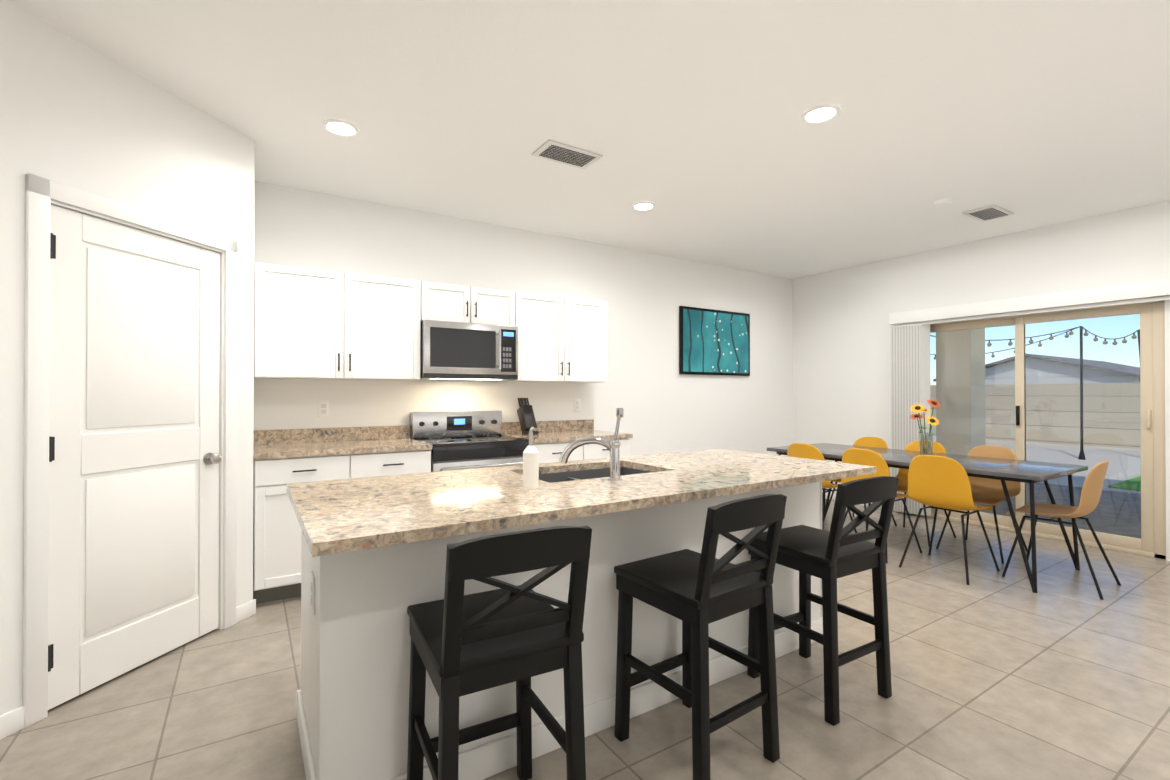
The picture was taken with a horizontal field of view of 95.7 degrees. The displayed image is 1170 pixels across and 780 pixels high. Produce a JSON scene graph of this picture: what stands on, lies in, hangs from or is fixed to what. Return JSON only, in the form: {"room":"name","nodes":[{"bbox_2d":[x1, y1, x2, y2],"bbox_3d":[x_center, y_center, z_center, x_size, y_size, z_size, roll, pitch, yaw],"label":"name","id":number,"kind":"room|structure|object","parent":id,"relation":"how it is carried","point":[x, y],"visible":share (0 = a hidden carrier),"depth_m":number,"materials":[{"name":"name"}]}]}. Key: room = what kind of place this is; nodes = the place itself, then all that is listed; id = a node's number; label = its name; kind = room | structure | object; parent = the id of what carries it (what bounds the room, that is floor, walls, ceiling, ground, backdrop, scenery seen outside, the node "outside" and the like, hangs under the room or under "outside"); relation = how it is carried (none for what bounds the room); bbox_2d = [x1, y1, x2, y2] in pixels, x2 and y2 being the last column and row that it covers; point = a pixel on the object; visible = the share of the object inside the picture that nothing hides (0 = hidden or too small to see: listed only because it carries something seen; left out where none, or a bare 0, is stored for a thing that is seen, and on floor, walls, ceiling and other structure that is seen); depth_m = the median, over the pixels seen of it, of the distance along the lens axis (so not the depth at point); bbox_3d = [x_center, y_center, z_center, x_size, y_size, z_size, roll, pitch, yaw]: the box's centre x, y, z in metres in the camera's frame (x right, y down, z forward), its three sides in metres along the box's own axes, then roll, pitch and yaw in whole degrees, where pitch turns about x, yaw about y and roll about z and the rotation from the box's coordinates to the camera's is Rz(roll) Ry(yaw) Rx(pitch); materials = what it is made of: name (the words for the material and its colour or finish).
{"room":"dining room","nodes":[
{"label":"dining room","id":0,"kind":"room"},
{"bbox_2d":[0,0,254,715],"bbox_3d":[-2.099,-0.081,2.467,0.100,2.740,1.244,0,0,13],"label":"wall","id":1,"kind":"structure","parent":0,"point":[76,114],"depth_m":2.24,"materials":[{"name":"white paint"}]},
{"bbox_2d":[23,174,237,727],"bbox_3d":[-2.084,0.231,2.490,0.117,2.117,0.936,0,0,13],"label":"door frame","id":2,"kind":"structure","parent":1,"relation":"attached to","point":[42,193],"depth_m":2.08,"materials":[{"name":"white wood"}]},
{"bbox_2d":[48,205,221,709],"bbox_3d":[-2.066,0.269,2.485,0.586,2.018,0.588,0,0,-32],"label":"pantry door","id":3,"kind":"structure","parent":1,"relation":"in","point":[135,458],"depth_m":2.40,"materials":[{"name":"white wood"}]},
{"bbox_2d":[254,181,792,455],"bbox_3d":[-0.542,-0.067,4.816,7.760,2.740,0.100,0,0,-32],"label":"wall","id":4,"kind":"structure","parent":0,"point":[657,397],"depth_m":4.98,"materials":[{"name":"white paint"}]},
{"bbox_2d":[318,401,328,416],"bbox_3d":[-1.912,0.138,3.876,0.072,0.120,0.008,0,0,-32],"label":"outlet","id":5,"kind":"object","parent":4,"relation":"attached to","point":[323,408],"visible":1,"depth_m":3.87,"materials":[{"name":"white plastic"}]},
{"bbox_2d":[254,262,421,379],"bbox_3d":[-1.748,-0.445,3.785,1.048,0.734,0.339,0,0,-32],"label":"upper cabinet","id":6,"kind":"object","parent":4,"relation":"attached to","point":[309,323],"depth_m":3.62,"materials":[{"name":"white wood"}]},
{"bbox_2d":[422,281,517,326],"bbox_3d":[-0.983,-0.663,4.274,0.762,0.294,0.339,0,0,-32],"label":"upper cabinet","id":7,"kind":"object","parent":4,"relation":"attached to","point":[440,301],"depth_m":4.12,"materials":[{"name":"white wood"}]},
{"bbox_2d":[420,320,517,379],"bbox_3d":[-0.953,-0.298,4.226,0.756,0.430,0.449,0,0,-32],"label":"microwave","id":8,"kind":"object","parent":7,"relation":"attached to","point":[459,351],"visible":1,"depth_m":4.05,"materials":[{"name":"silver metal"}]},
{"bbox_2d":[499,292,607,382],"bbox_3d":[-0.271,-0.440,4.726,0.922,0.734,0.339,0,0,-32],"label":"upper cabinet","id":9,"kind":"object","parent":4,"relation":"attached to","point":[561,339],"depth_m":4.57,"materials":[{"name":"white wood"}]},
{"bbox_2d":[574,399,580,411],"bbox_3d":[-0.073,0.144,5.047,0.072,0.120,0.008,0,0,-32],"label":"outlet","id":10,"kind":"object","parent":4,"relation":"attached to","point":[577,404],"visible":1,"depth_m":5.04,"materials":[{"name":"white plastic"}]},
{"bbox_2d":[679,306,749,375],"bbox_3d":[1.495,-0.540,6.033,1.100,0.740,0.036,0,0,-32],"label":"framed art","id":11,"kind":"object","parent":4,"relation":"attached to","point":[713,342],"visible":0.98,"depth_m":5.98,"materials":[{"name":"black wood"}]},
{"bbox_2d":[0,499,1169,779],"bbox_3d":[1.433,1.335,1.708,7.760,0.100,7.450,0,0,-32],"label":"floor","id":12,"kind":"structure","parent":0,"point":[1062,673],"depth_m":2.20,"materials":[{"name":"tile"}]},
{"bbox_2d":[253,450,430,603],"bbox_3d":[-1.665,0.854,3.645,1.046,0.885,0.652,0,0,-32],"label":"base cabinet","id":13,"kind":"object","parent":12,"relation":"on","point":[276,551],"visible":0.38,"depth_m":3.22,"materials":[{"name":"white wood"}]},
{"bbox_2d":[254,425,431,459],"bbox_3d":[-1.669,0.344,3.656,1.047,0.135,0.635,0,0,-32],"label":"countertop","id":14,"kind":"structure","parent":13,"relation":"on","point":[281,443],"depth_m":3.71,"materials":[{"name":"stone"}]},
{"bbox_2d":[410,410,528,471],"bbox_3d":[-0.888,0.737,4.118,0.756,1.125,0.673,0,0,-32],"label":"range","id":15,"kind":"object","parent":12,"relation":"on","point":[459,440],"visible":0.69,"depth_m":4.08,"materials":[{"name":"silver metal"}]},
{"bbox_2d":[407,525,591,779],"bbox_3d":[-0.254,0.814,1.488,0.396,0.941,0.493,0,0,-28],"label":"bar stool","id":16,"kind":"object","parent":12,"relation":"on","point":[521,635],"visible":1,"depth_m":1.36,"materials":[{"name":"black wood"}]},
{"bbox_2d":[287,449,875,779],"bbox_3d":[0.118,0.829,2.314,2.430,0.920,0.980,0,0,-32],"label":"kitchen island","id":17,"kind":"object","parent":12,"relation":"on","point":[373,557],"visible":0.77,"depth_m":1.82,"materials":[{"name":"white"}]},
{"bbox_2d":[523,427,538,487],"bbox_3d":[-0.205,0.254,2.022,0.069,0.226,0.069,0,0,-32],"label":"soap dispenser","id":18,"kind":"object","parent":17,"relation":"on","point":[530,466],"visible":1,"depth_m":1.99,"materials":[{"name":"white plastic"}]},
{"bbox_2d":[559,408,623,480],"bbox_3d":[0.025,0.220,2.208,0.190,0.295,0.230,0,0,-32],"label":"faucet","id":19,"kind":"object","parent":17,"relation":"on","point":[612,446],"visible":1,"depth_m":2.16,"materials":[{"name":"silver metal"}]},
{"bbox_2d":[533,438,629,462],"bbox_3d":[-0.169,0.859,4.598,0.960,0.885,0.652,0,0,-32],"label":"base cabinet","id":20,"kind":"object","parent":12,"relation":"on","point":[550,452],"visible":0.15,"depth_m":4.33,"materials":[{"name":"white wood"}]},
{"bbox_2d":[501,419,632,443],"bbox_3d":[-0.168,0.349,4.612,0.976,0.135,0.635,0,0,-32],"label":"countertop","id":21,"kind":"structure","parent":20,"relation":"on","point":[561,431],"depth_m":4.66,"materials":[{"name":"stone"}]},
{"bbox_2d":[517,398,538,434],"bbox_3d":[-0.501,0.225,4.601,0.100,0.313,0.238,0,0,-32],"label":"knife block","id":22,"kind":"object","parent":21,"relation":"on","point":[526,416],"visible":0.96,"depth_m":4.57,"materials":[{"name":"black"}]},
{"bbox_2d":[614,494,786,779],"bbox_3d":[0.407,0.817,1.891,0.396,0.941,0.493,0,0,-35],"label":"bar stool","id":23,"kind":"object","parent":12,"relation":"on","point":[696,593],"visible":1,"depth_m":1.80,"materials":[{"name":"black wood"}]},
{"bbox_2d":[787,443,856,532],"bbox_3d":[2.071,0.885,4.720,0.516,0.842,0.467,0,0,-31],"label":"dining chair","id":24,"kind":"object","parent":12,"relation":"on","point":[802,450],"visible":0.4,"depth_m":4.56,"materials":[{"name":"yellow plastic"},{"name":"black metal"}]},
{"bbox_2d":[747,476,898,725],"bbox_3d":[1.022,0.819,2.299,0.410,0.941,0.500,0,0,-32],"label":"bar stool","id":25,"kind":"object","parent":12,"relation":"on","point":[828,558],"visible":0.94,"depth_m":2.18,"materials":[{"name":"black wood"}]},
{"bbox_2d":[824,437,896,525],"bbox_3d":[2.665,0.887,5.145,0.516,0.842,0.467,0,0,-31],"label":"dining chair","id":26,"kind":"object","parent":12,"relation":"on","point":[876,442],"visible":0.25,"depth_m":5.21,"materials":[{"name":"yellow plastic"},{"name":"black metal"}]},
{"bbox_2d":[841,448,921,563],"bbox_3d":[2.350,0.882,4.281,0.516,0.842,0.467,0,0,-32],"label":"dining chair","id":27,"kind":"object","parent":12,"relation":"on","point":[866,457],"visible":0.46,"depth_m":4.15,"materials":[{"name":"yellow plastic"},{"name":"black metal"}]},
{"bbox_2d":[878,441,955,546],"bbox_3d":[2.939,0.885,4.715,0.516,0.842,0.467,0,0,-33],"label":"dining chair","id":28,"kind":"object","parent":12,"relation":"on","point":[902,476],"visible":0.15,"depth_m":4.78,"materials":[{"name":"yellow plastic"},{"name":"black metal"}]},
{"bbox_2d":[767,443,1087,592],"bbox_3d":[2.680,0.926,4.443,0.900,0.755,2.080,0,0,-32],"label":"dining table","id":29,"kind":"object","parent":12,"relation":"on","point":[1031,473],"visible":0.75,"depth_m":3.81,"materials":[{"name":"dark grey wood top"},{"name":"black metal legs"}]},
{"bbox_2d":[910,399,940,454],"bbox_3d":[2.771,0.310,4.314,0.238,0.476,0.230,0,0,-32],"label":"vase","id":30,"kind":"object","parent":29,"relation":"on","point":[926,445],"visible":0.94,"depth_m":4.28,"materials":[{"name":"clear glass"}]},
{"bbox_2d":[899,455,999,584],"bbox_3d":[2.630,0.880,3.842,0.516,0.842,0.467,0,0,-34],"label":"dining chair","id":31,"kind":"object","parent":12,"relation":"on","point":[936,483],"visible":1,"depth_m":3.72,"materials":[{"name":"yellow plastic"},{"name":"black metal"}]},
{"bbox_2d":[936,445,1027,563],"bbox_3d":[3.213,0.882,4.285,0.516,0.842,0.467,0,0,-32],"label":"dining chair","id":32,"kind":"object","parent":12,"relation":"on","point":[986,491],"visible":0.58,"depth_m":4.32,"materials":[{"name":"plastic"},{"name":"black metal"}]},
{"bbox_2d":[1002,460,1120,599],"bbox_3d":[3.228,0.878,3.602,0.467,0.842,0.516,0,0,-34],"label":"dining chair","id":33,"kind":"object","parent":12,"relation":"on","point":[1091,492],"visible":0.96,"depth_m":3.44,"materials":[{"name":"tan moulded plastic"},{"name":"black metal"}]},
{"bbox_2d":[7,0,1169,278],"bbox_3d":[1.433,-1.505,1.724,7.760,0.100,7.450,0,0,-32],"label":"ceiling","id":34,"kind":"structure","parent":0,"point":[715,148],"depth_m":2.71,"materials":[{"name":"white paint"}]},
{"bbox_2d":[322,119,359,136],"bbox_3d":[-1.347,-1.442,2.924,0.190,0.009,0.190,0,0,-32],"label":"recessed light","id":35,"kind":"object","parent":34,"relation":"in","point":[340,128],"visible":1,"depth_m":2.92,"materials":[{"name":"white"}]},
{"bbox_2d":[532,140,602,168],"bbox_3d":[-0.108,-1.438,3.250,0.380,0.014,0.220,0,0,-32],"label":"ceiling vent","id":36,"kind":"object","parent":34,"relation":"in","point":[558,152],"visible":0.94,"depth_m":3.23,"materials":[{"name":"white metal"}]},
{"bbox_2d":[632,202,655,210],"bbox_3d":[0.460,-1.435,4.145,0.190,0.009,0.190,0,0,-32],"label":"recessed light","id":37,"kind":"object","parent":34,"relation":"in","point":[643,206],"visible":1,"depth_m":4.14,"materials":[{"name":"white"}]},
{"bbox_2d":[801,104,840,123],"bbox_3d":[1.236,-1.443,2.778,0.190,0.009,0.190,0,0,-32],"label":"recessed light","id":38,"kind":"object","parent":34,"relation":"in","point":[820,114],"visible":1,"depth_m":2.77,"materials":[{"name":"white"}]},
{"bbox_2d":[933,198,953,207],"bbox_3d":[2.732,-1.423,4.040,0.132,0.034,0.132,0,0,-32],"label":"smoke detector","id":39,"kind":"object","parent":34,"relation":"attached to","point":[943,202],"visible":1,"depth_m":4.01,"materials":[{"name":"white plastic"}]},
{"bbox_2d":[962,205,1013,221],"bbox_3d":[3.276,-1.432,4.303,0.380,0.014,0.220,0,0,-32],"label":"ceiling vent","id":40,"kind":"object","parent":34,"relation":"in","point":[987,213],"visible":1,"depth_m":4.28,"materials":[{"name":"white metal"}]},
{"bbox_2d":[793,200,1169,560],"bbox_3d":[4.663,-0.073,3.774,0.100,2.740,7.250,0,0,-32],"label":"wall","id":41,"kind":"structure","parent":0,"point":[842,327],"depth_m":5.56,"materials":[{"name":"white paint"}]},
{"bbox_2d":[825,492,903,512],"bbox_3d":[3.044,1.269,6.203,0.013,0.085,1.360,0,0,-32],"label":"baseboard","id":42,"kind":"structure","parent":41,"relation":"attached to","point":[826,494],"depth_m":6.31,"materials":[{"name":"white"}]},
{"bbox_2d":[889,279,1169,324],"bbox_3d":[3.876,-0.762,4.794,0.133,0.120,2.130,0,0,-32],"label":"valance","id":43,"kind":"object","parent":41,"relation":"attached to","point":[1155,288],"visible":0.98,"depth_m":4.57,"materials":[{"name":"white"}]},
{"bbox_2d":[913,296,1165,559],"bbox_3d":[3.971,0.284,4.837,0.092,2.038,1.826,0,0,-32],"label":"sliding glass door","id":44,"kind":"structure","parent":41,"relation":"in","point":[1151,542],"depth_m":4.33,"materials":[{"name":"clear glass"}]},
{"bbox_2d":[891,296,1169,514],"bbox_3d":[3.854,0.287,4.809,0.070,1.973,2.069,0,0,-32],"label":"vertical blinds","id":45,"kind":"object","parent":44,"relation":"attached to","point":[910,364],"visible":0.79,"depth_m":5.49,"materials":[{"name":"white plastic"}]},
{"label":"outside","id":46,"kind":"structure","parent":0,"visible":0},
{"bbox_2d":[931,436,1140,493],"bbox_3d":[34.772,1.604,34.059,83.240,0.140,100.000,0,0,-32],"label":"ground","id":47,"kind":"structure","parent":46,"point":[1103,455],"depth_m":10.81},
{"bbox_2d":[930,326,1139,459],"bbox_3d":[9.462,-0.035,9.350,7.513,2.850,10.508,0,0,-32],"label":"light poles","id":48,"kind":"object","parent":47,"relation":"on","point":[1010,343],"depth_m":10.64,"materials":[{"name":"black metal"}]},
{"bbox_2d":[930,383,1140,448],"bbox_3d":[9.823,0.651,18.172,0.200,1.580,100.000,0,0,-32],"label":"wall","id":49,"kind":"structure","parent":47,"relation":"on","point":[1127,398],"depth_m":13.73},
{"bbox_2d":[933,353,1139,384],"bbox_3d":[27.435,-0.155,29.988,12.800,3.330,8.400,0,0,-32],"label":"neighbouring house","id":50,"kind":"structure","parent":47,"relation":"on","point":[1071,370],"depth_m":26.08,"materials":[{"name":"paint"}]},
{"bbox_2d":[972,482,1140,537],"bbox_3d":[5.544,1.355,5.957,3.740,0.030,8.000,0,0,-32],"label":"ground","id":51,"kind":"structure","parent":47,"relation":"on","point":[1109,501],"depth_m":5.94,"materials":[{"name":"grey concrete"}]},
{"bbox_2d":[936,328,985,454],"bbox_3d":[5.479,0.025,7.731,0.450,2.650,0.450,0,0,-32],"label":"patio column","id":52,"kind":"structure","parent":51,"relation":"on","point":[964,403],"depth_m":7.58,"materials":[{"name":"grey paint"}]},
{"bbox_2d":[1108,476,1140,490],"bbox_3d":[13.369,1.349,4.598,7.000,0.025,11.300,0,0,-32],"label":"grass","id":53,"kind":"structure","parent":47,"relation":"on","point":[1132,483],"depth_m":7.51,"materials":[{"name":"green plant"}]}
]}

